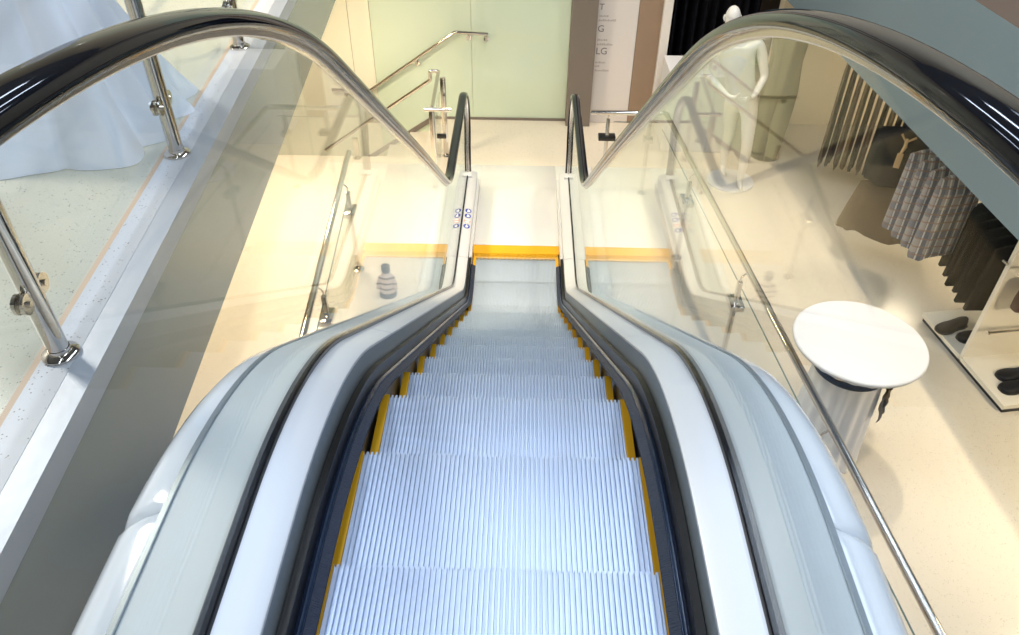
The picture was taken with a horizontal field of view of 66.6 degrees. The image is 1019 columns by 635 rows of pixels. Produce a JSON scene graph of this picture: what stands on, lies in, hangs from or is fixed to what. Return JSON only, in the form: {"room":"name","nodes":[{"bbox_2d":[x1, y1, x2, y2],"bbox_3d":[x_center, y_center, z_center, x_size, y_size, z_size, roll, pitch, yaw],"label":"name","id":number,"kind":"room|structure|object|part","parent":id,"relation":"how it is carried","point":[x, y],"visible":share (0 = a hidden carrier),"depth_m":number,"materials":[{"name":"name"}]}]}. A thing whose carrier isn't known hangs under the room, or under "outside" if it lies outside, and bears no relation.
{"room":"department store escalator","nodes":[
{"label":"department store escalator","id":0,"kind":"room"},
{"bbox_2d":[0,0,255,414],"bbox_3d":[-4.081,-1.137,4.374,5.771,0.600,10.600,1,40,1],"label":"floor","id":1,"kind":"structure","parent":0,"point":[64,219],"depth_m":3.05,"materials":[{"name":"tile"}]},
{"bbox_2d":[0,0,197,179],"bbox_3d":[-2.072,-1.558,3.150,1.124,1.638,1.109,1,40,1],"label":"gown","id":2,"kind":"object","parent":1,"relation":"on","point":[108,124],"visible":0.56,"depth_m":3.29,"materials":[{"name":"white fabric"}]},
{"bbox_2d":[0,0,258,426],"bbox_3d":[-1.579,-1.106,4.326,0.023,0.551,10.631,-2,40,-3],"label":"trim","id":3,"kind":"structure","parent":1,"relation":"attached to","point":[73,301],"depth_m":2.83,"materials":[{"name":"beige"}]},
{"bbox_2d":[0,0,335,634],"bbox_3d":[-1.430,-1.044,4.373,0.074,0.529,10.635,-2,40,-3],"label":"floor slab side","id":4,"kind":"structure","parent":0,"point":[137,416],"depth_m":2.83,"materials":[{"name":"grey paint"}]},
{"bbox_2d":[0,0,274,492],"bbox_3d":[-1.517,-1.106,4.325,0.102,0.554,10.637,-2,40,-3],"label":"trim","id":5,"kind":"structure","parent":4,"relation":"attached to","point":[27,412],"depth_m":2.72,"materials":[{"name":"white stone"}]},
{"bbox_2d":[0,0,249,365],"bbox_3d":[-1.525,-1.948,4.016,0.112,1.137,8.223,-2,40,-3],"label":"guard","id":6,"kind":"object","parent":5,"relation":"on","point":[31,286],"visible":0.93,"depth_m":2.35,"materials":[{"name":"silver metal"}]},
{"bbox_3d":[-1.393,-0.309,2.070,0.062,1.100,0.062,1,40,1],"label":"post","id":7,"kind":"part","parent":6,"relation":"part of","materials":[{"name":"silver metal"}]},
{"bbox_3d":[-1.461,-1.145,3.077,0.062,1.100,0.062,1,40,1],"label":"post","id":8,"kind":"part","parent":6,"relation":"part of","materials":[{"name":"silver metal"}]},
{"bbox_3d":[-1.527,-1.960,4.059,0.062,1.100,0.062,1,40,1],"label":"post","id":9,"kind":"part","parent":6,"relation":"part of","materials":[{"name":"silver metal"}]},
{"bbox_2d":[0,0,296,603],"bbox_3d":[-1.423,-1.282,4.175,0.082,0.088,10.636,-2,40,-3],"label":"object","id":10,"kind":"structure","parent":4,"relation":"attached to","point":[31,486],"depth_m":2.50,"materials":[{"name":"silver metal"}]},
{"bbox_2d":[278,0,364,155],"bbox_3d":[-4.377,-4.432,8.549,4.940,6.860,0.018,1,40,1],"label":"wall panel","id":11,"kind":"object","parent":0,"point":[322,115],"depth_m":9.96,"materials":[{"name":"beige paint"}]},
{"bbox_2d":[346,0,383,155],"bbox_3d":[-1.776,-4.379,8.516,0.255,6.860,0.018,1,40,1],"label":"wall panel","id":12,"kind":"object","parent":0,"point":[358,10],"depth_m":9.50,"materials":[{"name":"beige paint"}]},
{"bbox_2d":[376,131,427,156],"bbox_3d":[-2.254,-1.759,10.008,2.459,0.915,1.050,1,40,1],"label":"floor","id":13,"kind":"structure","parent":0,"point":[397,150],"depth_m":10.02,"materials":[{"name":"beige tile"}]},
{"bbox_2d":[368,0,472,155],"bbox_3d":[-1.046,-4.364,8.507,1.195,6.860,0.018,1,40,1],"label":"wall panel","id":14,"kind":"object","parent":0,"point":[401,30],"depth_m":9.45,"materials":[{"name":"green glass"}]},
{"bbox_2d":[332,30,488,95],"bbox_3d":[-1.231,-3.089,9.489,1.962,0.875,0.105,1,40,1],"label":"stair handrail","id":15,"kind":"object","parent":14,"relation":"attached to","point":[468,33],"visible":0.89,"depth_m":9.34,"materials":[{"name":"silver metal"}]},
{"bbox_2d":[471,0,571,117],"bbox_3d":[0.142,-4.340,8.493,1.175,6.860,0.018,1,40,1],"label":"wall panel","id":16,"kind":"object","parent":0,"point":[521,71],"depth_m":9.45,"materials":[{"name":"green glass"}]},
{"bbox_2d":[174,64,1018,634],"bbox_3d":[-0.005,1.416,5.395,14.000,0.250,16.500,1,40,1],"label":"floor","id":17,"kind":"structure","parent":0,"point":[940,464],"depth_m":7.29,"materials":[{"name":"beige tile"}]},
{"bbox_2d":[299,150,363,336],"bbox_3d":[-1.349,0.739,5.234,0.126,0.976,6.062,-1,40,-2],"label":"guard rail","id":18,"kind":"object","parent":17,"relation":"on","point":[327,314],"visible":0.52,"depth_m":6.12,"materials":[{"name":"silver metal"}]},
{"bbox_3d":[-1.381,0.161,6.020,0.038,0.838,0.038,1,40,1],"label":"post","id":19,"kind":"part","parent":18,"relation":"part of","materials":[{"name":"silver metal"}]},
{"bbox_3d":[-1.442,-0.797,7.176,0.038,0.838,0.038,1,40,1],"label":"post","id":20,"kind":"part","parent":18,"relation":"part of","materials":[{"name":"silver metal"}]},
{"bbox_2d":[376,263,397,298],"bbox_3d":[-1.114,-0.339,7.052,0.200,0.320,0.160,1,40,1],"label":"vase","id":21,"kind":"object","parent":17,"relation":"on","point":[386,282],"visible":1,"depth_m":7.03,"materials":[{"name":"grey ceramic"}]},
{"bbox_2d":[325,69,450,165],"bbox_3d":[-1.399,-2.087,8.593,1.611,1.040,0.871,1,40,1],"label":"stair handrail","id":22,"kind":"object","parent":17,"relation":"on","point":[431,109],"visible":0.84,"depth_m":8.69,"materials":[{"name":"silver polished steel"}]},
{"bbox_3d":[-1.790,-1.977,9.066,0.060,0.260,0.032,1,40,1],"label":"post","id":23,"kind":"part","parent":22,"relation":"part of","materials":[{"name":"silver metal"}]},
{"bbox_3d":[-0.813,-1.800,8.340,0.060,0.930,0.032,1,40,1],"label":"post","id":24,"kind":"part","parent":22,"relation":"part of","materials":[{"name":"silver metal"}]},
{"bbox_3d":[-0.740,-2.140,7.991,0.280,0.041,0.042,1,40,1],"label":"rail","id":25,"kind":"part","parent":22,"relation":"part of","materials":[{"name":"silver metal"}]},
{"bbox_3d":[-0.746,-2.289,8.907,0.060,0.960,0.032,1,40,1],"label":"post","id":26,"kind":"part","parent":22,"relation":"part of","materials":[{"name":"silver metal"}]},
{"bbox_2d":[0,7,1018,634],"bbox_3d":[0.011,-0.123,4.106,1.816,4.384,9.680,1,40,1],"label":"escalator","id":27,"kind":"object","parent":17,"relation":"on","point":[520,447],"visible":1,"depth_m":1.97,"materials":[{"name":"silver metal"}]},
{"bbox_3d":[-0.891,1.495,1.168,0.153,0.888,2.246,1,40,1],"label":"cladding panel","id":28,"kind":"part","parent":27,"relation":"part of","materials":[{"name":"white metal"}]},
{"bbox_3d":[-0.851,0.574,2.871,0.153,1.643,1.546,1,40,1],"label":"cladding panel","id":29,"kind":"part","parent":27,"relation":"part of","materials":[{"name":"white metal"}]},
{"bbox_3d":[-0.574,0.053,1.603,0.010,1.328,1.571,1,40,1],"label":"glass panel","id":30,"kind":"part","parent":27,"relation":"part of","materials":[{"name":"clear glass"}]},
{"bbox_3d":[-0.538,-0.316,3.927,0.079,3.838,8.825,1,40,1],"label":"handrail","id":31,"kind":"part","parent":27,"relation":"part of","materials":[{"name":"black rubber"}]},
{"bbox_3d":[-0.823,0.297,4.622,0.153,1.936,1.496,1,40,1],"label":"cladding panel","id":32,"kind":"part","parent":27,"relation":"part of","materials":[{"name":"white metal"}]},
{"bbox_3d":[-0.446,0.737,3.781,0.020,2.908,7.260,1,40,1],"label":"skirt panel","id":33,"kind":"part","parent":27,"relation":"part of","materials":[{"name":"grey metal"}]},
{"bbox_3d":[-0.519,-0.551,5.080,0.010,2.058,1.496,1,40,1],"label":"glass panel","id":34,"kind":"part","parent":27,"relation":"part of","materials":[{"name":"clear glass"}]},
{"bbox_3d":[-0.478,-1.310,7.095,0.010,1.306,2.568,1,40,1],"label":"glass panel","id":35,"kind":"part","parent":27,"relation":"part of","materials":[{"name":"clear glass"}]},
{"bbox_3d":[-0.533,-1.615,8.842,0.415,0.008,0.511,1,40,1],"label":"landing plate","id":36,"kind":"part","parent":27,"relation":"part of","materials":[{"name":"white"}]},
{"bbox_3d":[0.066,-0.641,7.686,0.848,0.018,0.225,1,40,1],"label":"comb plate","id":37,"kind":"part","parent":27,"relation":"part of","materials":[{"name":"orange"}]},
{"bbox_3d":[0.087,-1.242,8.400,0.847,0.008,1.638,1,40,1],"label":"landing plate","id":38,"kind":"part","parent":27,"relation":"part of","materials":[{"name":"white metal"}]},
{"bbox_3d":[0.732,-1.589,8.826,0.415,0.008,0.511,1,40,1],"label":"landing plate","id":39,"kind":"part","parent":27,"relation":"part of","materials":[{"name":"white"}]},
{"bbox_3d":[0.622,-1.287,7.081,0.010,1.306,2.568,1,40,1],"label":"glass panel","id":40,"kind":"part","parent":27,"relation":"part of","materials":[{"name":"clear glass"}]},
{"bbox_3d":[0.581,-0.531,5.064,0.010,2.066,1.496,1,40,1],"label":"glass panel","id":41,"kind":"part","parent":27,"relation":"part of","materials":[{"name":"clear glass"}]},
{"bbox_3d":[0.424,0.755,3.770,0.020,2.908,7.260,1,40,1],"label":"skirt panel","id":42,"kind":"part","parent":27,"relation":"part of","materials":[{"name":"grey metal"}]},
{"bbox_3d":[0.839,0.331,4.601,0.153,1.936,1.496,1,40,1],"label":"cladding panel","id":43,"kind":"part","parent":27,"relation":"part of","materials":[{"name":"white metal"}]},
{"bbox_3d":[0.555,-0.374,3.230,0.010,2.063,1.521,1,40,1],"label":"glass panel","id":44,"kind":"part","parent":27,"relation":"part of","materials":[{"name":"clear glass"}]},
{"bbox_3d":[0.526,0.070,1.585,0.010,1.343,1.571,1,40,1],"label":"glass panel","id":45,"kind":"part","parent":27,"relation":"part of","materials":[{"name":"clear glass"}]},
{"bbox_3d":[0.812,0.608,2.851,0.153,1.643,1.546,1,40,1],"label":"cladding panel","id":46,"kind":"part","parent":27,"relation":"part of","materials":[{"name":"white metal"}]},
{"bbox_3d":[0.562,-0.299,3.909,0.079,3.853,8.825,1,40,1],"label":"handrail","id":47,"kind":"part","parent":27,"relation":"part of","materials":[{"name":"black rubber"}]},
{"bbox_3d":[0.772,1.529,1.147,0.153,0.888,2.246,1,40,1],"label":"cladding panel","id":48,"kind":"part","parent":27,"relation":"part of","materials":[{"name":"white metal"}]},
{"bbox_2d":[590,0,639,122],"bbox_3d":[1.272,-3.920,8.781,0.478,3.658,0.058,1,40,1],"label":"sign","id":49,"kind":"object","parent":17,"relation":"on","point":[617,22],"visible":0.99,"depth_m":9.38,"materials":[{"name":"beige"}]},
{"bbox_2d":[595,15,615,71],"bbox_3d":[1.144,-3.274,9.284,0.208,0.678,0.002,1,40,1],"label":"print","id":50,"kind":"object","parent":49,"relation":"attached to","point":[605,48],"depth_m":9.29,"materials":[{"name":"beige paper"}]},
{"bbox_2d":[654,55,725,151],"bbox_3d":[2.215,-2.547,9.269,0.780,0.938,0.620,1,40,1],"label":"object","id":51,"kind":"object","parent":17,"relation":"on","point":[697,112],"visible":0.48,"depth_m":9.06,"materials":[{"name":"white paint"}]},
{"bbox_2d":[703,5,768,192],"bbox_3d":[2.396,-2.262,8.120,0.780,1.973,0.545,-18,43,-21],"label":"mannequin","id":52,"kind":"object","parent":17,"relation":"on","point":[741,92],"visible":0.88,"depth_m":8.00},
{"bbox_2d":[591,110,945,634],"bbox_3d":[1.881,0.782,5.223,0.782,0.976,8.343,-6,40,-8],"label":"guard rail","id":53,"kind":"object","parent":17,"relation":"on","point":[734,300],"visible":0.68,"depth_m":5.45,"materials":[{"name":"silver metal"}]},
{"bbox_3d":[1.027,-1.746,8.350,0.038,0.838,0.038,1,40,1],"label":"post","id":54,"kind":"part","parent":53,"relation":"part of","materials":[{"name":"silver metal"}]},
{"bbox_3d":[1.456,-1.708,8.310,0.038,0.838,0.038,1,40,1],"label":"post","id":55,"kind":"part","parent":53,"relation":"part of","materials":[{"name":"silver metal"}]},
{"bbox_3d":[1.647,-0.923,7.365,0.038,0.838,0.038,1,40,1],"label":"post","id":56,"kind":"part","parent":53,"relation":"part of","materials":[{"name":"silver metal"}]},
{"bbox_3d":[1.759,0.050,6.193,0.038,0.838,0.038,1,40,1],"label":"post","id":57,"kind":"part","parent":53,"relation":"part of","materials":[{"name":"silver metal"}]},
{"bbox_2d":[751,38,808,161],"bbox_3d":[3.049,-2.561,8.765,0.388,1.620,0.340,28,47,29],"label":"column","id":58,"kind":"structure","parent":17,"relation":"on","point":[778,96],"depth_m":8.71,"materials":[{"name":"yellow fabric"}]},
{"bbox_3d":[2.966,-2.269,9.030,0.248,0.770,0.247,1,40,1],"label":"trouser leg","id":59,"kind":"part","parent":58,"relation":"part of","materials":[{"name":"yellow fabric"}]},
{"bbox_3d":[3.127,-2.246,9.004,0.248,0.770,0.247,1,40,1],"label":"trouser leg","id":60,"kind":"part","parent":58,"relation":"part of","materials":[{"name":"yellow fabric"}]},
{"bbox_2d":[793,301,929,472],"bbox_3d":[2.299,0.554,5.432,0.850,1.055,0.850,1,40,1],"label":"cocktail table","id":61,"kind":"object","parent":17,"relation":"on","point":[856,351],"visible":0.91,"depth_m":5.14,"materials":[{"name":"white paint"}]},
{"bbox_2d":[922,241,1018,411],"bbox_3d":[4.131,-0.441,6.158,0.940,1.700,1.586,-5,40,-6],"label":"shelf unit","id":62,"kind":"object","parent":17,"relation":"on","point":[992,345],"visible":0.86,"depth_m":6.29,"materials":[{"name":"beige paint"}]},
{"bbox_2d":[934,316,968,334],"bbox_3d":[3.810,0.060,6.680,0.300,0.086,0.132,-13,42,-16],"label":"shoe","id":63,"kind":"object","parent":62,"relation":"on","point":[948,327],"visible":1,"depth_m":6.66,"materials":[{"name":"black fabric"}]},
{"bbox_2d":[938,203,988,265],"bbox_3d":[3.983,-0.764,6.532,0.531,0.749,0.105,-6,40,-8],"label":"knit top","id":64,"kind":"object","parent":62,"relation":"hanging from","point":[980,207],"visible":0.14,"depth_m":6.43,"materials":[{"name":"black fabric"}]},
{"bbox_2d":[955,330,972,343],"bbox_3d":[3.947,0.142,6.582,0.300,0.086,0.132,-5,40,-7],"label":"shoe","id":65,"kind":"object","parent":62,"relation":"on","point":[962,337],"visible":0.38,"depth_m":6.57,"materials":[{"name":"black leather"}]},
{"bbox_2d":[942,210,995,276],"bbox_3d":[3.971,-0.680,6.441,0.540,0.762,0.105,-7,40,-9],"label":"knit top","id":66,"kind":"object","parent":62,"relation":"hanging from","point":[988,215],"visible":0.3,"depth_m":6.37,"materials":[{"name":"black fabric"}]},
{"bbox_2d":[944,218,1003,285],"bbox_3d":[3.959,-0.592,6.351,0.555,0.783,0.105,-4,40,-6],"label":"knit top","id":67,"kind":"object","parent":62,"relation":"hanging from","point":[979,228],"visible":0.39,"depth_m":6.30,"materials":[{"name":"black fabric"}]},
{"bbox_2d":[951,226,1012,292],"bbox_3d":[3.947,-0.523,6.246,0.536,0.756,0.105,-5,40,-6],"label":"knit top","id":68,"kind":"object","parent":62,"relation":"hanging from","point":[1000,231],"visible":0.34,"depth_m":6.17,"materials":[{"name":"black fabric"}]},
{"bbox_2d":[954,235,1018,302],"bbox_3d":[3.935,-0.434,6.157,0.552,0.779,0.105,-2,40,-3],"label":"knit top","id":69,"kind":"object","parent":62,"relation":"hanging from","point":[990,245],"visible":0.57,"depth_m":6.12,"materials":[{"name":"black fabric"}]},
{"bbox_3d":[4.171,-0.322,5.978,0.840,1.654,0.040,-5,40,-6],"label":"upright panel","id":70,"kind":"part","parent":62,"relation":"part of","materials":[{"name":"beige paint"}]},
{"bbox_2d":[963,244,1016,310],"bbox_3d":[3.923,-0.367,6.051,0.530,0.748,0.105,-4,40,-5],"label":"knit top","id":71,"kind":"object","parent":62,"relation":"hanging from","point":[986,283],"visible":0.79,"depth_m":6.05,"materials":[{"name":"black fabric"}]},
{"bbox_2d":[994,367,1018,381],"bbox_3d":[4.062,0.441,6.222,0.300,0.086,0.132,-3,40,-4],"label":"shoe","id":72,"kind":"object","parent":62,"relation":"on","point":[1006,374],"visible":0.93,"depth_m":6.20,"materials":[{"name":"black leather"}]},
{"bbox_2d":[997,379,1018,395],"bbox_3d":[4.013,0.530,6.115,0.300,0.086,0.132,-5,40,-7],"label":"shoe","id":73,"kind":"object","parent":62,"relation":"on","point":[1011,387],"visible":1,"depth_m":6.09,"materials":[{"name":"black leather"}]},
{"bbox_2d":[1010,291,1018,312],"bbox_3d":[3.937,-0.208,5.807,0.240,0.385,0.110,-4,40,-6],"label":"bag","id":74,"kind":"object","parent":62,"relation":"hanging from","point":[1014,306],"visible":1,"depth_m":5.87,"materials":[{"name":"brown leather"}]},
{"bbox_3d":[2.504,-3.673,9.744,1.280,2.073,0.140,1,40,1],"label":"rail","id":75,"kind":"object","parent":17,"relation":"on","visible":0},
{"bbox_2d":[667,0,677,54],"bbox_3d":[2.017,-3.908,9.555,0.107,1.491,0.531,2,40,1],"label":"garment","id":76,"kind":"object","parent":75,"relation":"hanging from","point":[674,14],"visible":0.35,"depth_m":9.54,"materials":[{"name":"black fabric"}]},
{"bbox_2d":[715,0,730,28],"bbox_3d":[2.642,-3.920,9.527,0.107,1.425,0.508,-1,40,-2],"label":"garment","id":77,"kind":"object","parent":75,"relation":"hanging from","point":[724,5],"visible":0.17,"depth_m":9.52,"materials":[{"name":"black fabric"}]},
{"bbox_2d":[730,0,741,8],"bbox_3d":[2.767,-3.892,9.547,0.107,1.493,0.532,0,40,-1],"label":"garment","id":78,"kind":"object","parent":75,"relation":"hanging from","point":[733,2],"visible":0.07,"depth_m":9.37,"materials":[{"name":"black fabric"}]},
{"bbox_2d":[740,0,750,15],"bbox_3d":[2.891,-3.866,9.564,0.107,1.554,0.554,3,40,3],"label":"garment","id":79,"kind":"object","parent":75,"relation":"hanging from","point":[745,4],"visible":0.06,"depth_m":9.40,"materials":[{"name":"black fabric"}]},
{"bbox_2d":[346,0,903,155],"bbox_3d":[0.160,-4.981,8.092,14.000,8.560,0.180,1,40,1],"label":"wall","id":80,"kind":"structure","parent":0,"point":[822,71],"depth_m":9.64,"materials":[{"name":"beige paint"}]},
{"bbox_2d":[369,116,564,156],"bbox_3d":[-0.725,-2.254,10.220,2.890,0.850,0.022,1,40,1],"label":"baseboard","id":81,"kind":"structure","parent":80,"relation":"attached to","point":[426,122],"depth_m":9.96,"materials":[{"name":"silver"}]},
{"bbox_2d":[565,0,598,125],"bbox_3d":[0.891,-5.314,7.561,0.300,7.360,0.180,1,40,1],"label":"trim","id":82,"kind":"structure","parent":80,"relation":"attached to","point":[584,13],"depth_m":9.25,"materials":[{"name":"brown"}]},
{"bbox_2d":[652,0,673,125],"bbox_3d":[1.856,-5.370,7.641,0.103,7.360,0.300,1,40,1],"label":"trim","id":83,"kind":"structure","parent":80,"relation":"attached to","point":[668,5],"depth_m":9.19,"materials":[{"name":"beige"}]},
{"bbox_2d":[627,0,663,122],"bbox_3d":[1.665,-5.339,7.601,0.272,7.360,0.050,1,40,1],"label":"wall panel","id":84,"kind":"object","parent":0,"point":[650,11],"visible":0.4,"depth_m":9.35,"materials":[{"name":"brown wood"}]},
{"bbox_2d":[681,0,780,63],"bbox_3d":[3.438,-6.072,8.507,3.500,7.360,2.000,1,40,1],"label":"wall","id":85,"kind":"structure","parent":0,"point":[766,4],"depth_m":10.95,"materials":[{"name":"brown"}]},
{"bbox_2d":[835,180,900,244],"bbox_3d":[3.481,-1.060,7.206,0.705,0.642,0.376,17,42,19],"label":"skirt","id":86,"kind":"object","parent":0,"point":[865,211],"visible":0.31,"depth_m":7.20,"materials":[{"name":"brown fabric"}]},
{"bbox_2d":[787,0,1018,239],"bbox_3d":[4.895,-1.399,5.128,4.312,1.020,12.500,1,40,1],"label":"ceiling edge","id":87,"kind":"structure","parent":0,"point":[983,35],"depth_m":5.37,"materials":[{"name":"blue"}]},
{"bbox_3d":[3.549,-1.590,6.340,0.311,0.252,1.255,1,40,1],"label":"rail","id":88,"kind":"object","parent":87,"relation":"hanging from","visible":0},
{"bbox_2d":[863,126,929,186],"bbox_3d":[3.495,-1.479,6.856,0.552,0.641,0.308,17,42,19],"label":"blouse","id":89,"kind":"object","parent":88,"relation":"hanging from","point":[891,150],"visible":0.54,"depth_m":6.82,"materials":[{"name":"black fabric"}]},
{"bbox_2d":[882,149,937,230],"bbox_3d":[3.549,-1.149,6.662,0.452,0.895,0.150,0,40,-1],"label":"skirt","id":90,"kind":"object","parent":88,"relation":"hanging from","point":[913,162],"visible":0.3,"depth_m":6.63,"materials":[{"name":"fabric"}]},
{"bbox_2d":[891,157,944,239],"bbox_3d":[3.571,-1.066,6.561,0.452,0.895,0.150,-3,40,-5],"label":"skirt","id":91,"kind":"object","parent":88,"relation":"hanging from","point":[925,167],"visible":0.35,"depth_m":6.52,"materials":[{"name":"fabric"}]},
{"bbox_2d":[900,165,953,248],"bbox_3d":[3.593,-0.982,6.460,0.452,0.895,0.150,-7,40,-8],"label":"skirt","id":92,"kind":"object","parent":88,"relation":"hanging from","point":[935,175],"visible":0.36,"depth_m":6.41,"materials":[{"name":"fabric"}]},
{"bbox_2d":[907,174,978,260],"bbox_3d":[3.615,-0.890,6.367,0.466,0.923,0.150,-7,40,-9],"label":"skirt","id":93,"kind":"object","parent":88,"relation":"hanging from","point":[944,219],"visible":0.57,"depth_m":6.36,"materials":[{"name":"fabric"}]},
{"bbox_3d":[4.004,-2.727,7.624,1.160,0.132,0.589,1,40,1],"label":"rail","id":94,"kind":"object","parent":87,"relation":"hanging from","visible":0},
{"bbox_2d":[817,63,850,166],"bbox_3d":[3.504,-2.327,8.264,0.064,1.372,0.530,18,43,20],"label":"garment","id":95,"kind":"object","parent":94,"relation":"hanging from","point":[830,127],"visible":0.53,"depth_m":8.23,"materials":[{"name":"brown fabric"}]},
{"bbox_2d":[824,69,857,166],"bbox_3d":[3.580,-2.307,8.240,0.066,1.372,0.534,19,43,21],"label":"garment","id":96,"kind":"object","parent":94,"relation":"hanging from","point":[833,144],"visible":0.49,"depth_m":8.22,"materials":[{"name":"grey fabric"}]},
{"bbox_2d":[833,77,863,169],"bbox_3d":[3.647,-2.281,8.210,0.064,1.372,0.530,17,43,19],"label":"garment","id":97,"kind":"object","parent":94,"relation":"hanging from","point":[846,127],"visible":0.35,"depth_m":8.20,"materials":[{"name":"brown fabric"}]},
{"bbox_2d":[839,83,869,169],"bbox_3d":[3.726,-2.265,8.191,0.064,1.372,0.530,19,43,21],"label":"garment","id":98,"kind":"object","parent":94,"relation":"hanging from","point":[851,138],"visible":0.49,"depth_m":8.20,"materials":[{"name":"brown fabric"}]},
{"bbox_2d":[847,90,876,171],"bbox_3d":[3.796,-2.238,8.159,0.066,1.372,0.534,18,43,20],"label":"garment","id":99,"kind":"object","parent":94,"relation":"hanging from","point":[862,129],"visible":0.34,"depth_m":8.18,"materials":[{"name":"grey fabric"}]},
{"bbox_2d":[855,96,882,174],"bbox_3d":[3.863,-2.212,8.129,0.064,1.372,0.530,18,43,20],"label":"garment","id":100,"kind":"object","parent":94,"relation":"hanging from","point":[868,135],"visible":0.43,"depth_m":8.16,"materials":[{"name":"brown fabric"}]},
{"bbox_2d":[862,103,889,174],"bbox_3d":[3.939,-2.194,8.109,0.065,1.372,0.533,19,43,21],"label":"garment","id":101,"kind":"object","parent":94,"relation":"hanging from","point":[883,116],"visible":0.25,"depth_m":8.05,"materials":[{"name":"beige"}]},
{"bbox_2d":[886,110,895,125],"bbox_3d":[4.013,-2.173,8.084,0.064,1.372,0.530,18,43,20],"label":"garment","id":102,"kind":"object","parent":94,"relation":"hanging from","point":[892,115],"visible":0.08,"depth_m":7.96,"materials":[{"name":"brown fabric"}]},
{"bbox_2d":[895,116,902,125],"bbox_3d":[4.082,-2.146,8.052,0.066,1.372,0.534,19,43,21],"label":"garment","id":103,"kind":"object","parent":94,"relation":"hanging from","point":[899,120],"visible":0.06,"depth_m":7.93,"materials":[{"name":"grey fabric"}]}
]}

